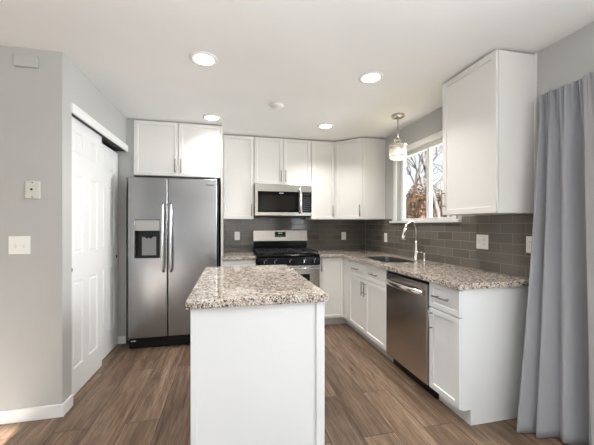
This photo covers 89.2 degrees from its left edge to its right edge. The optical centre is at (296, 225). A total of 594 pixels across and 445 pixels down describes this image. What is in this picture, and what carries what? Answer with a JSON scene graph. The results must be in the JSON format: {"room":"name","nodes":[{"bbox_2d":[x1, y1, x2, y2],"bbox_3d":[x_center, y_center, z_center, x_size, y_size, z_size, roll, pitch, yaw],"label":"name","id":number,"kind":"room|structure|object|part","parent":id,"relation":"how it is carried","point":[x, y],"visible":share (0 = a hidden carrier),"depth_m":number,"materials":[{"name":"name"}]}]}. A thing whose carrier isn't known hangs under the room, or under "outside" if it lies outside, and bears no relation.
{"room":"kitchen","nodes":[
{"label":"kitchen","id":0,"kind":"room"},
{"bbox_2d":[0,45,44,410],"bbox_3d":[-3.053,0.057,1.750,2.803,2.444,0.110,0,0,-13],"label":"wall","id":1,"kind":"structure","parent":0,"point":[22,89],"depth_m":1.97,"materials":[{"name":"grey paint"}]},
{"bbox_2d":[9,236,30,253],"bbox_3d":[-1.810,0.129,1.963,0.122,0.118,0.016,0,0,-13],"label":"light switch","id":2,"kind":"object","parent":1,"relation":"attached to","point":[17,244],"visible":1,"depth_m":1.97,"materials":[{"name":"white plastic"}]},
{"bbox_2d":[14,54,38,67],"bbox_3d":[-1.768,-1.073,1.969,0.134,0.076,0.022,0,0,-13],"label":"door chime","id":3,"kind":"object","parent":1,"relation":"attached to","point":[28,61],"visible":1,"depth_m":1.96,"materials":[{"name":"grey paint"}]},
{"bbox_2d":[0,404,63,423],"bbox_3d":[-2.984,1.238,1.702,2.916,0.083,0.012,0,0,-13],"label":"baseboard","id":4,"kind":"structure","parent":1,"relation":"attached to","point":[49,411],"depth_m":1.97,"materials":[{"name":"white paint"}]},
{"bbox_2d":[25,181,40,198],"bbox_3d":[-1.734,-0.234,1.976,0.086,0.116,0.022,0,0,-13],"label":"plate","id":5,"kind":"object","parent":1,"relation":"attached to","point":[32,188],"visible":1,"depth_m":1.97,"materials":[{"name":"white plastic"}]},
{"bbox_2d":[45,50,136,405],"bbox_3d":[-1.836,0.057,2.960,0.100,2.444,1.942,0,0,-13],"label":"wall","id":6,"kind":"structure","parent":0,"point":[65,83],"depth_m":2.04,"materials":[{"name":"grey paint"}]},
{"bbox_2d":[63,336,125,414],"bbox_3d":[-1.756,1.238,2.640,0.098,0.082,1.283,0,0,-13],"label":"baseboard","id":7,"kind":"structure","parent":6,"relation":"attached to","point":[68,403],"depth_m":2.11,"materials":[{"name":"white paint"}]},
{"bbox_2d":[70,102,127,151],"bbox_3d":[-1.765,-0.832,2.690,0.116,0.067,1.189,0,0,-13],"label":"closet track","id":8,"kind":"object","parent":6,"relation":"attached to","point":[108,138],"visible":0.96,"depth_m":2.57,"materials":[{"name":"white paint"}]},
{"bbox_2d":[72,117,101,395],"bbox_3d":[-1.716,0.233,2.429,0.036,2.068,0.605,0,0,-13],"label":"closet door","id":9,"kind":"structure","parent":8,"relation":"hanging from","point":[86,144],"depth_m":2.44,"materials":[{"name":"white paint"}]},
{"bbox_3d":[-1.778,-0.807,2.698,0.095,0.006,1.156,0,0,-13],"label":"rail","id":10,"kind":"part","parent":8,"relation":"part of","materials":[{"name":"black"}]},
{"bbox_2d":[102,144,117,359],"bbox_3d":[-1.871,0.248,2.930,0.036,2.038,0.605,0,0,-13],"label":"closet door","id":11,"kind":"structure","parent":8,"relation":"hanging from","point":[109,157],"depth_m":3.01,"materials":[{"name":"white paint"}]},
{"bbox_2d":[102,142,365,266],"bbox_3d":[-0.792,0.057,4.239,3.994,2.444,0.100,0,0,-13],"label":"wall","id":12,"kind":"structure","parent":0,"point":[102,142],"depth_m":4.13,"materials":[{"name":"grey paint"}]},
{"bbox_2d":[126,118,220,184],"bbox_3d":[-1.436,-0.842,3.681,0.993,0.642,0.707,0,0,-13],"label":"upper cabinet","id":13,"kind":"object","parent":12,"relation":"attached to","point":[161,149],"depth_m":3.37,"materials":[{"name":"white paint"}]},
{"bbox_3d":[-1.820,-0.842,3.291,0.073,0.642,0.018,0,0,-13],"label":"filler strip","id":14,"kind":"part","parent":13,"relation":"part of","materials":[{"name":"white wood"}]},
{"bbox_3d":[-1.556,-0.850,3.338,0.453,0.599,0.019,0,0,-13],"label":"door","id":15,"kind":"part","parent":13,"relation":"part of","materials":[{"name":"white paint"}]},
{"bbox_3d":[-1.107,-0.850,3.438,0.453,0.599,0.019,0,0,-13],"label":"door","id":16,"kind":"part","parent":13,"relation":"part of","materials":[{"name":"white paint"}]},
{"bbox_2d":[223,135,253,219],"bbox_3d":[-0.779,-0.617,4.005,0.385,1.068,0.361,0,0,-13],"label":"upper cabinet","id":17,"kind":"object","parent":12,"relation":"attached to","point":[238,151],"visible":1,"depth_m":3.87,"materials":[{"name":"white paint"}]},
{"bbox_2d":[254,137,310,184],"bbox_3d":[-0.213,-0.846,4.131,0.763,0.610,0.361,0,0,-13],"label":"upper cabinet","id":18,"kind":"object","parent":12,"relation":"attached to","point":[281,161],"visible":0.85,"depth_m":3.99,"materials":[{"name":"white paint"}]},
{"bbox_3d":[-0.371,-0.846,3.957,0.376,0.607,0.019,0,0,-13],"label":"door","id":19,"kind":"part","parent":18,"relation":"part of","materials":[{"name":"white paint"}]},
{"bbox_2d":[254,184,311,217],"bbox_3d":[-0.202,-0.323,4.079,0.762,0.421,0.448,0,0,-13],"label":"microwave","id":20,"kind":"object","parent":18,"relation":"attached to","point":[270,200],"visible":1,"depth_m":3.92,"materials":[{"name":"silver metal"}]},
{"bbox_3d":[-0.238,-0.305,3.905,0.535,0.270,0.003,0,0,-13],"label":"door glass","id":21,"kind":"part","parent":20,"relation":"part of","materials":[{"name":"black glass"}]},
{"bbox_3d":[0.044,-0.325,3.937,0.025,0.343,0.064,0,0,-13],"label":"handle","id":22,"kind":"part","parent":20,"relation":"part of","materials":[{"name":"silver metal"}]},
{"bbox_3d":[0.131,-0.305,3.988,0.128,0.270,0.003,0,0,-13],"label":"control panel","id":23,"kind":"part","parent":20,"relation":"part of","materials":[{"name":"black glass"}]},
{"bbox_3d":[0.003,-0.846,4.040,0.376,0.607,0.019,0,0,-13],"label":"door","id":24,"kind":"part","parent":18,"relation":"part of","materials":[{"name":"white paint"}]},
{"bbox_2d":[224,217,364,251],"bbox_3d":[0.017,0.092,4.364,2.097,0.545,0.008,0,0,-13],"label":"tile backsplash","id":25,"kind":"structure","parent":12,"relation":"attached to","point":[321,234],"depth_m":4.40,"materials":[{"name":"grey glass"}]},
{"bbox_2d":[235,232,239,239],"bbox_3d":[-0.827,0.144,4.167,0.072,0.116,0.008,0,0,-13],"label":"wall outlet","id":26,"kind":"object","parent":25,"relation":"attached to","point":[237,234],"visible":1,"depth_m":4.16,"materials":[{"name":"white plastic"}]},
{"bbox_2d":[341,232,345,239],"bbox_3d":[0.698,0.157,4.507,0.072,0.116,0.008,0,0,-13],"label":"wall outlet","id":27,"kind":"object","parent":25,"relation":"attached to","point":[343,234],"visible":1,"depth_m":4.50,"materials":[{"name":"white plastic"}]},
{"bbox_2d":[306,140,333,219],"bbox_3d":[0.325,-0.617,4.251,0.330,1.068,0.361,0,0,-13],"label":"upper cabinet","id":28,"kind":"object","parent":12,"relation":"attached to","point":[322,152],"visible":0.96,"depth_m":4.12,"materials":[{"name":"white paint"}]},
{"bbox_2d":[333,138,384,219],"bbox_3d":[0.816,-0.617,4.239,0.612,1.068,0.598,0,0,-13],"label":"upper cabinet","id":29,"kind":"object","parent":12,"relation":"attached to","point":[359,163],"visible":0.91,"depth_m":4.00,"materials":[{"name":"white paint"}]},
{"bbox_3d":[0.695,-0.617,4.054,0.384,1.065,0.019,0,0,31],"label":"door","id":30,"kind":"part","parent":29,"relation":"part of","materials":[{"name":"white paint"}]},
{"bbox_2d":[0,323,568,444],"bbox_3d":[-1.088,1.304,0.393,6.247,0.050,7.480,0,0,-13],"label":"floor","id":31,"kind":"structure","parent":0,"point":[142,395],"depth_m":2.08,"materials":[{"name":"brown wood"}]},
{"bbox_2d":[128,177,219,347],"bbox_3d":[-1.373,0.386,3.545,0.889,1.763,0.942,0,0,-13],"label":"refrigerator","id":32,"kind":"object","parent":31,"relation":"on","point":[174,223],"visible":0.96,"depth_m":3.14,"materials":[{"name":"silver metal"}]},
{"bbox_3d":[-1.546,0.000,3.125,0.235,0.109,0.046,0,0,-13],"label":"dispenser panel","id":33,"kind":"part","parent":32,"relation":"part of","materials":[{"name":"grey"}]},
{"bbox_3d":[-1.541,0.331,3.128,0.376,1.653,0.058,0,0,-13],"label":"freezer door","id":34,"kind":"part","parent":32,"relation":"part of","materials":[{"name":"silver metal"}]},
{"bbox_3d":[-1.378,0.124,3.098,0.025,0.720,0.072,0,0,-13],"label":"handle","id":35,"kind":"part","parent":32,"relation":"part of","materials":[{"name":"silver metal"}]},
{"bbox_3d":[-1.302,0.124,3.115,0.025,0.720,0.072,0,0,-13],"label":"handle","id":36,"kind":"part","parent":32,"relation":"part of","materials":[{"name":"silver metal"}]},
{"bbox_3d":[-1.111,0.331,3.224,0.493,1.653,0.058,0,0,-13],"label":"fridge door","id":37,"kind":"part","parent":32,"relation":"part of","materials":[{"name":"silver metal"}]},
{"bbox_2d":[221,125,223,265],"bbox_3d":[-0.944,0.058,3.809,0.017,2.442,0.672,0,0,-13],"label":"panel","id":38,"kind":"object","parent":31,"relation":"on","point":[222,219],"visible":0.46,"depth_m":3.55,"materials":[{"name":"white paint"}]},
{"bbox_2d":[223,259,255,265],"bbox_3d":[-0.747,0.842,3.856,0.383,0.874,0.664,0,0,-13],"label":"base cabinet","id":39,"kind":"object","parent":31,"relation":"on","point":[251,262],"visible":0.12,"depth_m":3.57,"materials":[{"name":"white paint"}]},
{"bbox_2d":[223,252,255,259],"bbox_3d":[-0.747,0.385,3.861,0.387,0.038,0.656,0,0,-13],"label":"countertop","id":40,"kind":"structure","parent":39,"relation":"on","point":[226,255],"depth_m":3.58,"materials":[{"name":"beige stone"}]},
{"bbox_2d":[191,302,324,444],"bbox_3d":[-0.313,0.842,2.112,0.683,0.874,1.171,0,0,-13],"label":"kitchen island","id":41,"kind":"object","parent":31,"relation":"on","point":[258,372],"visible":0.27,"depth_m":1.55,"materials":[{"name":"white paint"}]},
{"bbox_3d":[-0.506,0.842,1.476,0.030,0.874,0.006,0,0,-13],"label":"corner trim","id":42,"kind":"part","parent":41,"relation":"part of","materials":[{"name":"white paint"}]},
{"bbox_2d":[185,265,327,309],"bbox_3d":[-0.317,0.383,2.114,0.717,0.042,1.225,0,0,-13],"label":"island countertop","id":43,"kind":"structure","parent":41,"relation":"on","point":[223,286],"depth_m":1.70,"materials":[{"name":"beige stone"}]},
{"bbox_3d":[0.124,0.842,1.615,0.046,0.874,0.010,0,0,-13],"label":"corner trim","id":44,"kind":"part","parent":41,"relation":"part of","materials":[{"name":"white paint"}]},
{"bbox_2d":[253,230,319,287],"bbox_3d":[-0.160,0.673,3.922,0.770,1.212,0.764,0,0,-13],"label":"gas range","id":45,"kind":"object","parent":31,"relation":"on","point":[289,248],"visible":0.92,"depth_m":3.80,"materials":[{"name":"black metal"}]},
{"bbox_2d":[253,250,319,256],"bbox_3d":[-0.164,0.364,3.944,0.766,0.020,0.660,0,0,-13],"label":"cooktop","id":46,"kind":"object","parent":45,"relation":"in","point":[282,253],"depth_m":3.68,"materials":[{"name":"black metal"}]},
{"bbox_3d":[-0.094,0.427,3.627,0.766,0.104,0.050,0,0,-13],"label":"control panel","id":47,"kind":"part","parent":45,"relation":"part of","materials":[{"name":"black metal"}]},
{"bbox_3d":[-0.095,0.781,3.632,0.758,0.596,0.046,0,0,-13],"label":"oven door","id":48,"kind":"part","parent":45,"relation":"part of","materials":[{"name":"silver metal"}]},
{"bbox_3d":[-0.083,0.514,3.580,0.706,0.028,0.061,0,0,-13],"label":"handle","id":49,"kind":"part","parent":45,"relation":"part of","materials":[{"name":"silver metal"}]},
{"bbox_2d":[320,257,354,329],"bbox_3d":[0.679,0.842,4.102,0.939,0.874,0.805,0,0,-13],"label":"base cabinet","id":50,"kind":"object","parent":31,"relation":"on","point":[334,271],"visible":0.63,"depth_m":3.83,"materials":[{"name":"white paint"}]},
{"bbox_3d":[0.430,0.791,3.825,0.324,0.760,0.019,0,0,-13],"label":"door","id":51,"kind":"part","parent":50,"relation":"part of","materials":[{"name":"white paint"}]},
{"bbox_3d":[0.621,0.791,3.766,0.019,0.760,0.171,0,0,-13],"label":"door","id":52,"kind":"part","parent":50,"relation":"part of","materials":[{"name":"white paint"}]},
{"bbox_2d":[308,249,528,289],"bbox_3d":[0.879,0.385,3.203,0.941,0.038,2.646,0,0,-13],"label":"countertop","id":53,"kind":"structure","parent":50,"relation":"on","point":[456,277],"depth_m":2.39,"materials":[{"name":"beige stone"}]},
{"bbox_2d":[365,256,415,262],"bbox_3d":[0.989,0.481,3.294,0.360,0.223,0.615,0,0,-13],"label":"sink","id":54,"kind":"object","parent":53,"relation":"in","point":[388,259],"visible":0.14,"depth_m":3.58,"materials":[{"name":"silver metal"}]},
{"bbox_2d":[401,220,422,259],"bbox_3d":[1.179,0.156,3.147,0.268,0.419,0.128,0,0,-17],"label":"faucet","id":55,"kind":"object","parent":53,"relation":"on","point":[416,252],"visible":1,"depth_m":3.19,"materials":[{"name":"silver metal"}]},
{"bbox_2d":[349,259,393,361],"bbox_3d":[1.009,0.842,3.299,0.644,0.874,0.901,0,0,-13],"label":"base cabinet","id":56,"kind":"object","parent":31,"relation":"on","point":[367,284],"visible":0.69,"depth_m":3.18,"materials":[{"name":"white paint"}]},
{"bbox_3d":[0.690,0.495,3.459,0.019,0.168,0.447,0,0,-13],"label":"drawer","id":57,"kind":"part","parent":56,"relation":"part of","materials":[{"name":"white paint"}]},
{"bbox_3d":[0.690,0.879,3.459,0.019,0.584,0.447,0,0,-13],"label":"door","id":58,"kind":"part","parent":56,"relation":"part of","materials":[{"name":"white paint"}]},
{"bbox_3d":[0.788,0.879,3.018,0.019,0.584,0.447,0,0,-13],"label":"door","id":59,"kind":"part","parent":56,"relation":"part of","materials":[{"name":"white paint"}]},
{"bbox_3d":[0.788,0.495,3.018,0.019,0.168,0.447,0,0,-13],"label":"drawer","id":60,"kind":"part","parent":56,"relation":"part of","materials":[{"name":"white paint"}]},
{"bbox_2d":[385,270,438,398],"bbox_3d":[1.145,0.845,2.551,0.649,0.868,0.600,0,0,-13],"label":"dishwasher","id":61,"kind":"object","parent":31,"relation":"on","point":[407,297],"visible":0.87,"depth_m":2.42,"materials":[{"name":"silver metal"}]},
{"bbox_3d":[0.860,0.504,2.496,0.069,0.044,0.537,0,0,-13],"label":"handle","id":62,"kind":"part","parent":61,"relation":"part of","materials":[{"name":"silver metal"}]},
{"bbox_3d":[0.971,1.230,2.513,0.015,0.100,0.600,0,0,-13],"label":"kick plate","id":63,"kind":"part","parent":61,"relation":"part of","materials":[{"name":"black plastic"}]},
{"bbox_2d":[428,282,528,425],"bbox_3d":[1.274,0.842,2.113,0.644,0.874,0.296,0,0,-13],"label":"base cabinet","id":64,"kind":"object","parent":31,"relation":"on","point":[476,336],"visible":0.83,"depth_m":1.97,"materials":[{"name":"white paint"}]},
{"bbox_3d":[0.952,0.679,2.158,0.035,0.155,0.011,0,0,-13],"label":"handle","id":65,"kind":"part","parent":64,"relation":"part of","materials":[{"name":"silver metal"}]},
{"bbox_3d":[0.977,0.494,2.048,0.035,0.011,0.155,0,0,-13],"label":"handle","id":66,"kind":"part","parent":64,"relation":"part of","materials":[{"name":"silver metal"}]},
{"bbox_3d":[1.004,0.498,2.053,0.019,0.173,0.294,0,0,-13],"label":"drawer","id":67,"kind":"part","parent":64,"relation":"part of","materials":[{"name":"white paint"}]},
{"bbox_3d":[1.004,0.882,2.053,0.019,0.579,0.294,0,0,-13],"label":"door","id":68,"kind":"part","parent":64,"relation":"part of","materials":[{"name":"white paint"}]},
{"bbox_3d":[1.332,0.842,1.984,0.588,0.874,0.018,0,0,-13],"label":"panel","id":69,"kind":"part","parent":64,"relation":"part of","materials":[{"name":"white paint"}]},
{"bbox_2d":[0,0,593,141],"bbox_3d":[-1.088,-1.215,0.393,6.247,0.100,7.480,0,0,-13],"label":"ceiling","id":70,"kind":"structure","parent":0,"point":[309,57],"depth_m":1.98,"materials":[{"name":"white paint"}]},
{"bbox_2d":[189,51,217,66],"bbox_3d":[-0.651,-1.159,2.109,0.192,0.010,0.192,0,0,-13],"label":"recessed light","id":71,"kind":"object","parent":70,"relation":"in","point":[201,58],"visible":1,"depth_m":2.10,"materials":[{"name":"white paint"}]},
{"bbox_2d":[202,114,220,120],"bbox_3d":[-0.920,-1.159,3.254,0.192,0.010,0.192,0,0,-13],"label":"recessed light","id":72,"kind":"object","parent":70,"relation":"in","point":[210,117],"visible":1,"depth_m":3.24,"materials":[{"name":"white plastic"}]},
{"bbox_2d":[271,102,282,108],"bbox_3d":[-0.193,-1.153,2.915,0.124,0.022,0.124,0,0,-13],"label":"smoke detector","id":73,"kind":"object","parent":70,"relation":"attached to","point":[276,105],"visible":1,"depth_m":2.88,"materials":[{"name":"white paint"}]},
{"bbox_2d":[317,123,333,128],"bbox_3d":[0.334,-1.159,3.531,0.192,0.010,0.192,0,0,-13],"label":"recessed light","id":74,"kind":"object","parent":70,"relation":"in","point":[324,125],"visible":1,"depth_m":3.53,"materials":[{"name":"white plastic"}]},
{"bbox_2d":[359,71,383,83],"bbox_3d":[0.582,-1.159,2.374,0.192,0.010,0.192,0,0,-13],"label":"recessed light","id":75,"kind":"object","parent":70,"relation":"in","point":[372,77],"visible":1,"depth_m":2.36,"materials":[{"name":"white plastic"}]},
{"bbox_2d":[389,113,406,160],"bbox_3d":[1.064,-0.926,3.178,0.183,0.476,0.183,0,0,-13],"label":"pendant lamp","id":76,"kind":"object","parent":70,"relation":"hanging from","point":[396,116],"visible":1,"depth_m":3.15,"materials":[{"name":"glass"}]},
{"bbox_3d":[1.064,-0.768,3.178,0.174,0.161,0.174,0,0,-13],"label":"lamp shade","id":77,"kind":"part","parent":76,"relation":"part of","materials":[{"name":"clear glass"}]},
{"bbox_2d":[378,21,593,276],"bbox_3d":[1.913,0.057,1.011,0.120,2.444,7.380,0,0,-13],"label":"wall","id":78,"kind":"structure","parent":0,"point":[566,61],"depth_m":1.99,"materials":[{"name":"grey paint"}]},
{"bbox_2d":[389,130,461,222],"bbox_3d":[1.383,-0.477,3.282,0.155,0.897,1.195,0,0,-13],"label":"window","id":79,"kind":"structure","parent":78,"relation":"in","point":[428,148],"depth_m":3.27,"materials":[{"name":"white paint"}]},
{"bbox_3d":[1.375,-0.461,3.502,0.040,0.784,0.497,0,0,-13],"label":"sash","id":80,"kind":"part","parent":79,"relation":"part of","materials":[{"name":"white paint"}]},
{"bbox_3d":[1.327,-0.042,3.270,0.040,0.026,1.195,0,0,-13],"label":"sill","id":81,"kind":"part","parent":79,"relation":"part of","materials":[{"name":"white paint"}]},
{"bbox_3d":[1.427,-0.463,3.292,0.065,0.814,0.964,0,0,-13],"label":"frame","id":82,"kind":"part","parent":79,"relation":"part of","materials":[{"name":"white paint"}]},
{"bbox_3d":[1.477,-0.461,3.046,0.040,0.784,0.427,0,0,-13],"label":"sash","id":83,"kind":"part","parent":79,"relation":"part of","materials":[{"name":"white paint"}]},
{"bbox_2d":[366,213,533,277],"bbox_3d":[1.335,0.141,3.301,0.008,0.446,2.638,0,0,-13],"label":"tile backsplash","id":84,"kind":"structure","parent":78,"relation":"attached to","point":[453,243],"depth_m":2.63,"materials":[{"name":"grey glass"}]},
{"bbox_2d":[476,234,487,249],"bbox_3d":[1.510,0.134,2.463,0.016,0.118,0.118,0,0,-13],"label":"outlet plate","id":85,"kind":"object","parent":84,"relation":"attached to","point":[481,240],"visible":1,"depth_m":2.46,"materials":[{"name":"white plastic"}]},
{"bbox_2d":[482,238,485,245],"bbox_3d":[1.516,0.134,2.441,0.002,0.068,0.033,0,0,-13],"label":"receptacle","id":86,"kind":"object","parent":85,"relation":"attached to","point":[483,239],"depth_m":2.44,"materials":[{"name":"white plastic"}]},
{"bbox_2d":[526,236,531,252],"bbox_3d":[1.603,0.132,2.063,0.008,0.116,0.072,0,0,-13],"label":"wall outlet","id":87,"kind":"object","parent":84,"relation":"attached to","point":[528,238],"visible":0.62,"depth_m":2.08,"materials":[{"name":"white plastic"}]},
{"bbox_2d":[528,240,531,249],"bbox_3d":[1.600,0.132,2.063,0.002,0.068,0.033,0,0,-13],"label":"receptacle","id":88,"kind":"object","parent":87,"relation":"attached to","point":[529,241],"depth_m":2.07,"materials":[{"name":"white plastic"}]},
{"bbox_2d":[441,50,536,215],"bbox_3d":[1.388,-0.622,2.245,0.364,1.079,0.518,0,0,-13],"label":"upper cabinet","id":89,"kind":"object","parent":78,"relation":"attached to","point":[490,107],"visible":0.89,"depth_m":2.03,"materials":[{"name":"white paint"}]},
{"bbox_3d":[1.254,-0.617,2.219,0.019,1.065,0.508,0,0,-13],"label":"door","id":90,"kind":"part","parent":89,"relation":"part of","materials":[{"name":"white paint"}]},
{"bbox_3d":[1.611,-0.622,2.033,0.020,1.079,0.006,0,0,-13],"label":"scribe moulding","id":91,"kind":"part","parent":89,"relation":"part of","materials":[{"name":"white paint"}]},
{"label":"outside","id":92,"kind":"structure","parent":0,"visible":0},
{"bbox_3d":[18.940,1.479,11.910,37.843,0.100,75.000,0,0,-13],"label":"ground","id":93,"kind":"structure","parent":92,"visible":0},
{"bbox_2d":[406,151,442,200],"bbox_3d":[7.260,-2.129,14.615,4.714,7.137,6.609,0,0,43],"label":"bare tree","id":94,"kind":"object","parent":93,"relation":"on","point":[407,169],"visible":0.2,"depth_m":14.17,"materials":[{"name":"grey plant"}]},
{"bbox_2d":[406,145,449,216],"bbox_3d":[4.274,-1.742,9.824,2.888,6.396,4.131,0,0,-15],"label":"bare tree","id":95,"kind":"object","parent":93,"relation":"on","point":[435,205],"visible":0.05,"depth_m":9.49,"materials":[{"name":"grey plant"}]},
{"bbox_2d":[406,181,451,218],"bbox_3d":[4.822,0.196,11.811,2.581,3.998,2.624,0,0,33],"label":"bush","id":96,"kind":"object","parent":93,"relation":"on","point":[415,204],"visible":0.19,"depth_m":11.13,"materials":[{"name":"orange plant"}]},
{"bbox_3d":[1.856,-0.849,0.912,0.033,0.012,2.212,0,0,-13],"label":"curtain rod","id":97,"kind":"object","parent":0,"visible":0},
{"bbox_2d":[516,77,590,444],"bbox_3d":[1.563,0.211,1.841,0.371,2.112,0.230,0,0,33],"label":"window curtain","id":98,"kind":"object","parent":97,"relation":"hanging from","point":[554,398],"visible":0.86,"depth_m":1.81,"materials":[{"name":"grey fabric"}]},
{"bbox_2d":[583,69,593,444],"bbox_3d":[1.714,0.215,1.194,0.056,2.108,0.986,0,0,-15],"label":"window curtain","id":99,"kind":"object","parent":97,"relation":"hanging from","point":[589,78],"visible":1,"depth_m":1.64,"materials":[{"name":"fabric"}]}
]}

